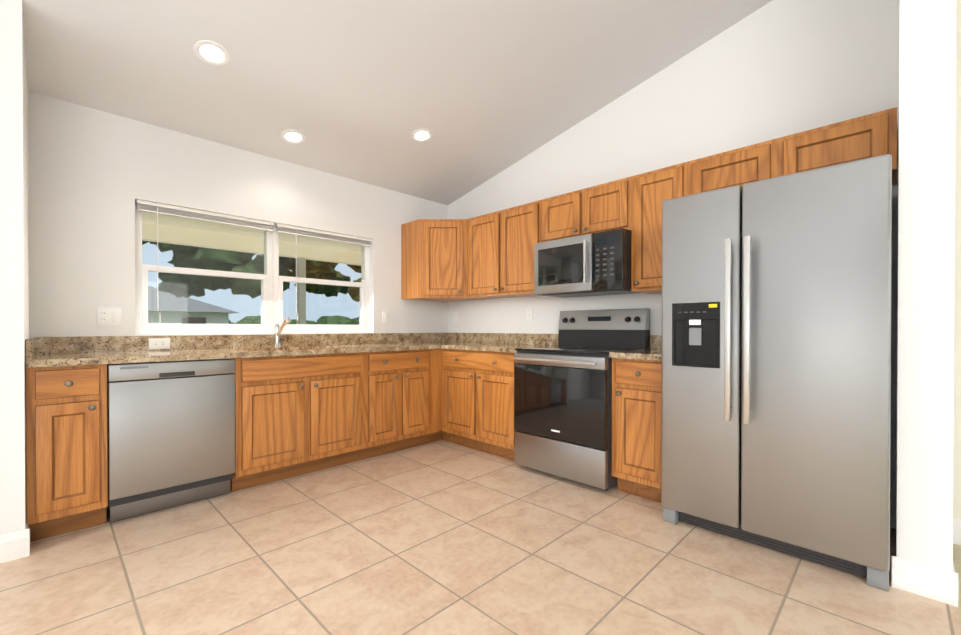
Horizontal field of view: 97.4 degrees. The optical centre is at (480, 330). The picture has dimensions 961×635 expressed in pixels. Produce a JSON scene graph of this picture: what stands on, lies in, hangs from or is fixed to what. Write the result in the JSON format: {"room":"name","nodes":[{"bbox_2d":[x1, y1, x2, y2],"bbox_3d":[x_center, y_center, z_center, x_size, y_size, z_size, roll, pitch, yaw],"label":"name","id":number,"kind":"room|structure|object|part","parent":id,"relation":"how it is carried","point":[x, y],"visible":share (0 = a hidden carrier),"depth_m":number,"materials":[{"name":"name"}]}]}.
{"room":"kitchen","nodes":[
{"label":"kitchen","id":0,"kind":"room"},
{"bbox_2d":[0,0,28,534],"bbox_3d":[-2.430,-1.292,2.172,0.700,4.700,0.125,0,0,45],"label":"wall","id":1,"kind":"structure","parent":0,"point":[14,257],"depth_m":1.95,"materials":[{"name":"white paint"}]},
{"bbox_2d":[0,528,29,562],"bbox_3d":[-2.176,0.997,1.934,0.014,0.125,0.153,0,0,45],"label":"baseboard","id":2,"kind":"structure","parent":1,"relation":"attached to","point":[14,545],"depth_m":1.95,"materials":[{"name":"white"}]},
{"bbox_2d":[26,337,37,359],"bbox_3d":[-2.394,0.093,2.251,0.604,0.102,0.021,0,0,45],"label":"backsplash","id":3,"kind":"structure","parent":1,"relation":"attached to","point":[31,342],"depth_m":2.08,"materials":[{"name":"brown stone"}]},
{"bbox_2d":[28,91,447,336],"bbox_3d":[-3.524,-1.289,1.666,0.150,4.700,9.150,0,0,45],"label":"wall","id":4,"kind":"structure","parent":0,"point":[94,175],"depth_m":2.80,"materials":[{"name":"white paint"}]},
{"bbox_2d":[97,307,120,325],"bbox_3d":[-2.385,-0.085,2.716,0.008,0.118,0.118,0,0,45],"label":"electrical outlet","id":5,"kind":"object","parent":4,"relation":"attached to","point":[108,316],"visible":1,"depth_m":2.71,"materials":[{"name":"white plastic"}]},
{"bbox_2d":[38,333,445,351],"bbox_3d":[-1.492,0.085,3.613,0.021,0.102,3.229,0,0,45],"label":"backsplash","id":6,"kind":"structure","parent":4,"relation":"attached to","point":[85,343],"depth_m":3.14,"materials":[{"name":"brown stone"}]},
{"bbox_2d":[149,338,169,348],"bbox_3d":[-2.189,0.092,2.882,0.007,0.074,0.118,0,0,45],"label":"outlet","id":7,"kind":"object","parent":6,"relation":"attached to","point":[159,343],"visible":1,"depth_m":2.88,"materials":[{"name":"white plastic"}]},
{"bbox_2d":[135,201,368,334],"bbox_3d":[-1.721,-0.424,3.504,0.140,0.910,1.796,0,0,45],"label":"window","id":8,"kind":"structure","parent":4,"relation":"in","point":[272,291],"depth_m":3.42,"materials":[{"name":"white plastic"}]},
{"bbox_3d":[-2.217,-0.481,2.903,0.005,0.730,0.004,0,0,45],"label":"blind cord","id":9,"kind":"part","parent":8,"relation":"part of","materials":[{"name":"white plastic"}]},
{"bbox_2d":[136,200,371,246],"bbox_3d":[-1.690,-0.843,3.471,0.040,0.068,1.772,0,0,45],"label":"window blind","id":10,"kind":"object","parent":8,"relation":"attached to","point":[175,211],"visible":1,"depth_m":3.29,"materials":[{"name":"white plastic"}]},
{"bbox_3d":[-1.558,-0.499,3.573,0.005,0.700,0.004,0,0,45],"label":"blind cord","id":11,"kind":"part","parent":8,"relation":"part of","materials":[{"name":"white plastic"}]},
{"bbox_2d":[136,332,369,335],"bbox_3d":[-1.690,0.040,3.476,0.087,0.026,1.796,0,0,45],"label":"window sill","id":12,"kind":"structure","parent":4,"relation":"attached to","point":[240,334],"depth_m":3.24,"materials":[{"name":"white paint"}]},
{"bbox_2d":[382,311,388,322],"bbox_3d":[-0.940,-0.125,4.187,0.005,0.118,0.074,0,0,45],"label":"light switch","id":13,"kind":"object","parent":4,"relation":"attached to","point":[383,313],"visible":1,"depth_m":4.18,"materials":[{"name":"white plastic"}]},
{"bbox_2d":[22,0,771,204],"bbox_3d":[0.240,-2.355,-0.325,8.400,2.039,12.000,0,0,45],"label":"ceiling","id":14,"kind":"structure","parent":0,"point":[482,91],"depth_m":2.69,"materials":[{"name":"white paint"}]},
{"bbox_2d":[193,40,229,65],"bbox_3d":[-1.521,-1.567,2.394,0.176,0.008,0.176,0,-11,-45],"label":"recessed light","id":15,"kind":"object","parent":14,"relation":"in","point":[208,51],"visible":1,"depth_m":2.39,"materials":[{"name":"white"}]},
{"bbox_2d":[281,129,305,143],"bbox_3d":[-1.422,-1.465,3.209,0.176,0.008,0.176,0,-11,-45],"label":"recessed light","id":16,"kind":"object","parent":14,"relation":"in","point":[291,136],"visible":1,"depth_m":3.20,"materials":[{"name":"white"}]},
{"bbox_2d":[411,128,432,141],"bbox_3d":[-0.476,-1.577,3.428,0.176,0.008,0.176,0,-11,-45],"label":"recessed light","id":17,"kind":"object","parent":14,"relation":"in","point":[421,135],"visible":1,"depth_m":3.42,"materials":[{"name":"white"}]},
{"bbox_2d":[0,440,960,634],"bbox_3d":[-0.201,1.083,2.253,3.782,0.050,3.370,0,0,45],"label":"floor","id":18,"kind":"structure","parent":0,"point":[441,537],"depth_m":1.86,"materials":[{"name":"beige tile"}]},
{"bbox_2d":[26,364,107,541],"bbox_3d":[-2.304,0.619,2.357,0.629,0.875,0.294,0,0,45],"label":"base cabinet","id":19,"kind":"object","parent":18,"relation":"on","point":[67,477],"depth_m":2.14,"materials":[{"name":"brown wood"}]},
{"bbox_3d":[-2.087,0.636,2.142,0.019,0.534,0.234,0,0,45],"label":"door","id":20,"kind":"part","parent":19,"relation":"part of","materials":[{"name":"brown wood"}]},
{"bbox_3d":[-2.070,0.269,2.124,0.028,0.031,0.030,0,0,45],"label":"knob","id":21,"kind":"part","parent":19,"relation":"part of","materials":[{"name":"grey metal"}]},
{"bbox_3d":[-2.009,0.400,2.187,0.028,0.031,0.030,0,0,45],"label":"knob","id":22,"kind":"part","parent":19,"relation":"part of","materials":[{"name":"grey metal"}]},
{"bbox_2d":[107,358,234,522],"bbox_3d":[-1.979,0.619,2.674,0.614,0.871,0.602,0,0,45],"label":"dishwasher","id":23,"kind":"object","parent":18,"relation":"on","point":[170,434],"visible":0.96,"depth_m":2.44,"materials":[{"name":"grey metal"}]},
{"bbox_2d":[231,352,369,491],"bbox_3d":[-1.451,0.614,3.224,0.629,0.875,0.912,0,0,45],"label":"base cabinet","id":24,"kind":"object","parent":18,"relation":"on","point":[306,403],"depth_m":2.97,"materials":[{"name":"brown wood"}]},
{"bbox_2d":[26,340,465,367],"bbox_3d":[-1.269,0.155,3.395,0.645,0.035,3.229,0,0,45],"label":"countertop","id":25,"kind":"structure","parent":24,"relation":"on","point":[44,359],"depth_m":2.56,"materials":[{"name":"brown stone"}]},
{"bbox_2d":[270,316,289,347],"bbox_3d":[-1.529,0.015,3.345,0.256,0.245,0.136,0,0,45],"label":"faucet","id":26,"kind":"object","parent":25,"relation":"on","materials":[{"name":"silver metal"}]},
{"bbox_2d":[250,348,349,355],"bbox_3d":[-1.439,0.257,3.202,0.428,0.191,0.758,0,0,45],"label":"sink","id":27,"kind":"object","parent":25,"relation":"in","point":[268,350],"depth_m":3.06,"materials":[{"name":"brown stone"}]},
{"bbox_3d":[-1.389,0.632,2.851,0.019,0.534,0.400,0,0,45],"label":"door","id":28,"kind":"part","parent":24,"relation":"part of","materials":[{"name":"brown wood"}]},
{"bbox_3d":[-1.078,0.630,3.167,0.019,0.534,0.400,0,0,45],"label":"door","id":29,"kind":"part","parent":24,"relation":"part of","materials":[{"name":"brown wood"}]},
{"bbox_2d":[370,348,429,457],"bbox_3d":[-0.908,0.611,3.776,0.629,0.875,0.636,0,0,45],"label":"base cabinet","id":30,"kind":"object","parent":18,"relation":"on","point":[399,381],"depth_m":3.58,"materials":[{"name":"brown wood"}]},
{"bbox_3d":[-0.790,0.628,3.460,0.019,0.534,0.280,0,0,45],"label":"door","id":31,"kind":"part","parent":30,"relation":"part of","materials":[{"name":"brown wood"}]},
{"bbox_3d":[-0.566,0.627,3.688,0.019,0.534,0.280,0,0,45],"label":"door","id":32,"kind":"part","parent":30,"relation":"part of","materials":[{"name":"brown wood"}]},
{"bbox_2d":[442,348,517,460],"bbox_3d":[0.177,0.611,3.798,0.924,0.875,0.630,0,0,45],"label":"base cabinet","id":33,"kind":"object","parent":18,"relation":"on","point":[478,387],"depth_m":3.55,"materials":[{"name":"brown wood"}]},
{"bbox_3d":[-0.192,0.627,3.732,0.408,0.534,0.019,0,0,45],"label":"door","id":34,"kind":"part","parent":33,"relation":"part of","materials":[{"name":"brown wood"}]},
{"bbox_3d":[0.124,0.629,3.421,0.400,0.534,0.019,0,0,45],"label":"door","id":35,"kind":"part","parent":33,"relation":"part of","materials":[{"name":"brown wood"}]},
{"bbox_2d":[442,344,557,351],"bbox_3d":[0.183,0.153,3.778,0.888,0.035,0.645,0,0,45],"label":"countertop","id":36,"kind":"structure","parent":33,"relation":"on","point":[461,347],"depth_m":3.62,"materials":[{"name":"brown stone"}]},
{"bbox_2d":[514,308,649,490],"bbox_3d":[0.736,0.445,3.160,0.758,1.214,0.734,0,0,45],"label":"range","id":37,"kind":"object","parent":18,"relation":"on","point":[563,408],"visible":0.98,"depth_m":2.97,"materials":[{"name":"grey metal"}]},
{"bbox_3d":[0.487,0.212,2.905,0.656,0.023,0.023,0,0,45],"label":"handle","id":38,"kind":"part","parent":37,"relation":"part of","materials":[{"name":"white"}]},
{"bbox_3d":[0.537,0.213,2.955,0.750,0.078,0.044,0,0,45],"label":"door","id":39,"kind":"part","parent":37,"relation":"part of","materials":[{"name":"silver metal"}]},
{"bbox_3d":[0.537,0.508,2.958,0.750,0.508,0.042,0,0,45],"label":"door glass","id":40,"kind":"part","parent":37,"relation":"part of","materials":[{"name":"black glass"}]},
{"bbox_3d":[0.538,0.892,2.961,0.750,0.245,0.040,0,0,45],"label":"drawer","id":41,"kind":"part","parent":37,"relation":"part of","materials":[{"name":"silver metal"}]},
{"bbox_2d":[515,346,641,354],"bbox_3d":[0.749,0.145,3.171,0.758,0.017,0.622,0,0,45],"label":"cooktop","id":42,"kind":"object","parent":37,"relation":"in","point":[547,350],"depth_m":3.05,"materials":[{"name":"black glass"}]},
{"bbox_3d":[0.965,-0.084,3.389,0.756,0.159,0.082,0,0,45],"label":"control panel","id":43,"kind":"part","parent":37,"relation":"part of","materials":[{"name":"silver metal"}]},
{"bbox_2d":[609,356,661,501],"bbox_3d":[1.189,0.616,2.802,0.380,0.875,0.630,0,0,45],"label":"base cabinet","id":44,"kind":"object","parent":18,"relation":"on","point":[636,384],"depth_m":2.60,"materials":[{"name":"brown wood"}]},
{"bbox_2d":[610,348,661,359],"bbox_3d":[1.184,0.158,2.794,0.379,0.035,0.645,0,0,45],"label":"countertop","id":45,"kind":"structure","parent":44,"relation":"on","point":[652,353],"depth_m":2.63,"materials":[{"name":"beige stone"}]},
{"bbox_3d":[0.975,0.633,2.584,0.310,0.534,0.019,0,0,45],"label":"door","id":46,"kind":"part","parent":44,"relation":"part of","materials":[{"name":"brown wood"}]},
{"bbox_2d":[661,154,891,590],"bbox_3d":[1.559,0.165,2.250,0.902,1.784,0.839,0,0,45],"label":"refrigerator","id":47,"kind":"object","parent":18,"relation":"on","point":[776,371],"visible":1,"depth_m":1.92,"materials":[{"name":"grey metal"}]},
{"bbox_2d":[661,185,741,527],"bbox_3d":[1.153,0.131,2.213,0.376,1.678,0.090,0,0,45],"label":"freezer","id":48,"kind":"object","parent":47,"relation":"in","point":[701,451],"depth_m":2.17,"materials":[{"name":"silver metal"}]},
{"bbox_3d":[1.192,-0.001,2.037,0.030,0.880,0.022,0,0,45],"label":"handle","id":49,"kind":"part","parent":47,"relation":"part of","materials":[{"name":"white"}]},
{"bbox_3d":[1.250,-0.001,1.981,0.030,0.880,0.022,0,0,45],"label":"handle","id":50,"kind":"part","parent":47,"relation":"part of","materials":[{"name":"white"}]},
{"bbox_2d":[448,0,960,528],"bbox_3d":[2.483,-1.291,2.068,8.150,4.700,0.150,0,0,45],"label":"wall","id":51,"kind":"structure","parent":0,"point":[773,69],"depth_m":2.77,"materials":[{"name":"white paint"}]},
{"bbox_2d":[401,219,483,301],"bbox_3d":[-0.364,-0.697,4.322,0.630,0.762,0.630,0,0,45],"label":"upper cabinet","id":52,"kind":"object","parent":51,"relation":"attached to","point":[432,250],"depth_m":4.10,"materials":[{"name":"brown wood"}]},
{"bbox_3d":[-0.362,-0.695,4.096,0.381,0.715,0.019,0,0,0],"label":"door","id":53,"kind":"part","parent":52,"relation":"part of","materials":[{"name":"brown wood"}]},
{"bbox_2d":[453,312,457,322],"bbox_3d":[-0.274,-0.140,4.676,0.074,0.118,0.007,0,0,45],"label":"outlet","id":54,"kind":"object","parent":51,"relation":"attached to","point":[455,317],"visible":1,"depth_m":4.68,"materials":[{"name":"white plastic"}]},
{"bbox_2d":[465,200,540,298],"bbox_3d":[0.285,-0.695,3.898,0.886,0.762,0.324,0,0,45],"label":"upper cabinet","id":55,"kind":"object","parent":51,"relation":"attached to","point":[487,256],"depth_m":3.77,"materials":[{"name":"brown wood"}]},
{"bbox_3d":[0.026,-0.694,3.939,0.402,0.715,0.019,0,0,45],"label":"door","id":56,"kind":"part","parent":55,"relation":"part of","materials":[{"name":"brown wood"}]},
{"bbox_3d":[0.333,-0.692,3.638,0.410,0.715,0.019,0,0,45],"label":"door","id":57,"kind":"part","parent":55,"relation":"part of","materials":[{"name":"brown wood"}]},
{"bbox_2d":[526,307,532,319],"bbox_3d":[0.457,-0.155,3.957,0.074,0.118,0.007,0,0,45],"label":"outlet","id":58,"kind":"object","parent":51,"relation":"attached to","point":[529,313],"visible":1,"depth_m":3.95,"materials":[{"name":"white plastic"}]},
{"bbox_2d":[446,333,661,347],"bbox_3d":[0.589,0.084,3.816,2.661,0.102,0.021,0,0,45],"label":"backsplash","id":59,"kind":"structure","parent":51,"relation":"attached to","point":[471,338],"depth_m":4.09,"materials":[{"name":"brown stone"}]},
{"bbox_2d":[541,176,632,241],"bbox_3d":[0.876,-0.887,3.316,0.771,0.371,0.324,0,0,45],"label":"upper cabinet","id":60,"kind":"object","parent":51,"relation":"attached to","point":[608,206],"depth_m":3.15,"materials":[{"name":"brown wood"}]},
{"bbox_3d":[0.635,-0.888,3.339,0.352,0.320,0.019,0,0,45],"label":"door","id":61,"kind":"part","parent":60,"relation":"part of","materials":[{"name":"brown wood"}]},
{"bbox_2d":[534,228,637,297],"bbox_3d":[0.826,-0.488,3.262,0.754,0.419,0.468,0,0,45],"label":"microwave","id":62,"kind":"object","parent":60,"relation":"attached to","point":[597,264],"visible":0.98,"depth_m":3.08,"materials":[{"name":"grey metal"}]},
{"bbox_3d":[0.626,-0.491,3.228,0.517,0.409,0.036,0,0,45],"label":"door","id":63,"kind":"part","parent":62,"relation":"part of","materials":[{"name":"silver metal"}]},
{"bbox_3d":[0.748,-0.495,3.027,0.024,0.303,0.023,0,0,45],"label":"handle","id":64,"kind":"part","parent":62,"relation":"part of","materials":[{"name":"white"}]},
{"bbox_3d":[0.897,-0.489,2.963,0.233,0.409,0.034,0,0,45],"label":"panel","id":65,"kind":"part","parent":62,"relation":"part of","materials":[{"name":"black glass"}]},
{"bbox_3d":[0.903,-0.887,3.075,0.352,0.320,0.019,0,0,45],"label":"door","id":66,"kind":"part","parent":60,"relation":"part of","materials":[{"name":"brown wood"}]},
{"bbox_2d":[631,161,688,293],"bbox_3d":[1.283,-0.670,2.916,0.367,0.802,0.324,0,0,45],"label":"upper cabinet","id":67,"kind":"object","parent":51,"relation":"attached to","point":[651,188],"depth_m":2.84,"materials":[{"name":"brown wood"}]},
{"bbox_3d":[1.176,-0.667,2.809,0.324,0.757,0.019,0,0,45],"label":"door","id":68,"kind":"part","parent":67,"relation":"part of","materials":[{"name":"brown wood"}]},
{"bbox_2d":[689,140,772,194],"bbox_3d":[1.583,-0.922,2.620,0.474,0.295,0.324,0,0,45],"label":"upper cabinet","id":69,"kind":"object","parent":51,"relation":"attached to","point":[752,163],"depth_m":2.50,"materials":[{"name":"brown wood"}]},
{"bbox_3d":[1.476,-0.918,2.512,0.415,0.250,0.019,0,0,45],"label":"door","id":70,"kind":"part","parent":69,"relation":"part of","materials":[{"name":"brown wood"}]},
{"bbox_2d":[773,107,896,184],"bbox_3d":[1.921,-0.920,2.287,0.475,0.295,0.324,0,0,45],"label":"upper cabinet","id":71,"kind":"object","parent":51,"relation":"attached to","point":[874,134],"depth_m":2.16,"materials":[{"name":"brown wood"}]},
{"bbox_3d":[1.815,-0.917,2.179,0.415,0.250,0.019,0,0,45],"label":"door","id":72,"kind":"part","parent":71,"relation":"part of","materials":[{"name":"brown wood"}]},
{"bbox_2d":[953,518,960,544],"bbox_3d":[2.376,0.997,2.072,0.170,0.125,0.014,0,0,45],"label":"baseboard","id":73,"kind":"structure","parent":51,"relation":"attached to","point":[956,531],"depth_m":2.09,"materials":[{"name":"white"}]},
{"bbox_2d":[896,0,955,571],"bbox_3d":[2.020,-1.290,1.929,0.155,4.700,0.700,0,0,45],"label":"wall","id":74,"kind":"structure","parent":0,"point":[926,258],"depth_m":1.68,"materials":[{"name":"white paint"}]},
{"bbox_2d":[892,556,957,606],"bbox_3d":[1.769,0.999,1.687,0.183,0.125,0.014,0,0,45],"label":"baseboard","id":75,"kind":"structure","parent":74,"relation":"attached to","point":[930,582],"depth_m":1.68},
{"bbox_2d":[953,544,960,620],"bbox_3d":[2.623,1.089,1.404,4.000,0.048,6.120,0,0,45],"label":"floor","id":76,"kind":"structure","parent":0,"point":[957,556],"depth_m":1.90,"materials":[{"name":"beige tile"}]},
{"bbox_3d":[-28.937,1.114,32.892,79.840,0.150,120.000,0,0,45],"label":"ground","id":77,"kind":"structure","parent":0,"visible":0},
{"bbox_2d":[148,311,228,323],"bbox_3d":[-22.242,0.031,25.317,8.000,2.200,10.600,0,0,45],"label":"house","id":78,"kind":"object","parent":77,"relation":"on","point":[177,317],"depth_m":24.55,"materials":[{"name":"white paint"}]},
{"bbox_2d":[148,286,238,313],"bbox_3d":[-22.242,-1.919,25.306,9.000,1.700,11.600,0,0,45],"label":"roof","id":79,"kind":"structure","parent":78,"relation":"on","point":[161,307],"depth_m":25.33,"materials":[{"name":"grey"}]},
{"bbox_2d":[182,317,205,323],"bbox_3d":[-16.926,-0.268,24.994,0.030,1.000,1.200,0,0,45],"label":"house window","id":80,"kind":"structure","parent":78,"relation":"attached to","point":[187,320],"depth_m":24.97,"materials":[{"name":"black glass"}]},
{"bbox_2d":[142,212,360,323],"bbox_3d":[-2.932,-0.094,4.492,2.940,2.680,10.000,0,0,45],"label":"lanai","id":81,"kind":"object","parent":77,"relation":"on","point":[286,238],"depth_m":5.91,"materials":[{"name":"beige paint"}]},
{"bbox_2d":[142,240,360,324],"bbox_3d":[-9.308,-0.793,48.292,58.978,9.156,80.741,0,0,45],"label":"tree","id":82,"kind":"object","parent":77,"relation":"on","point":[245,267],"depth_m":12.24,"materials":[{"name":"green plant"}]}
]}

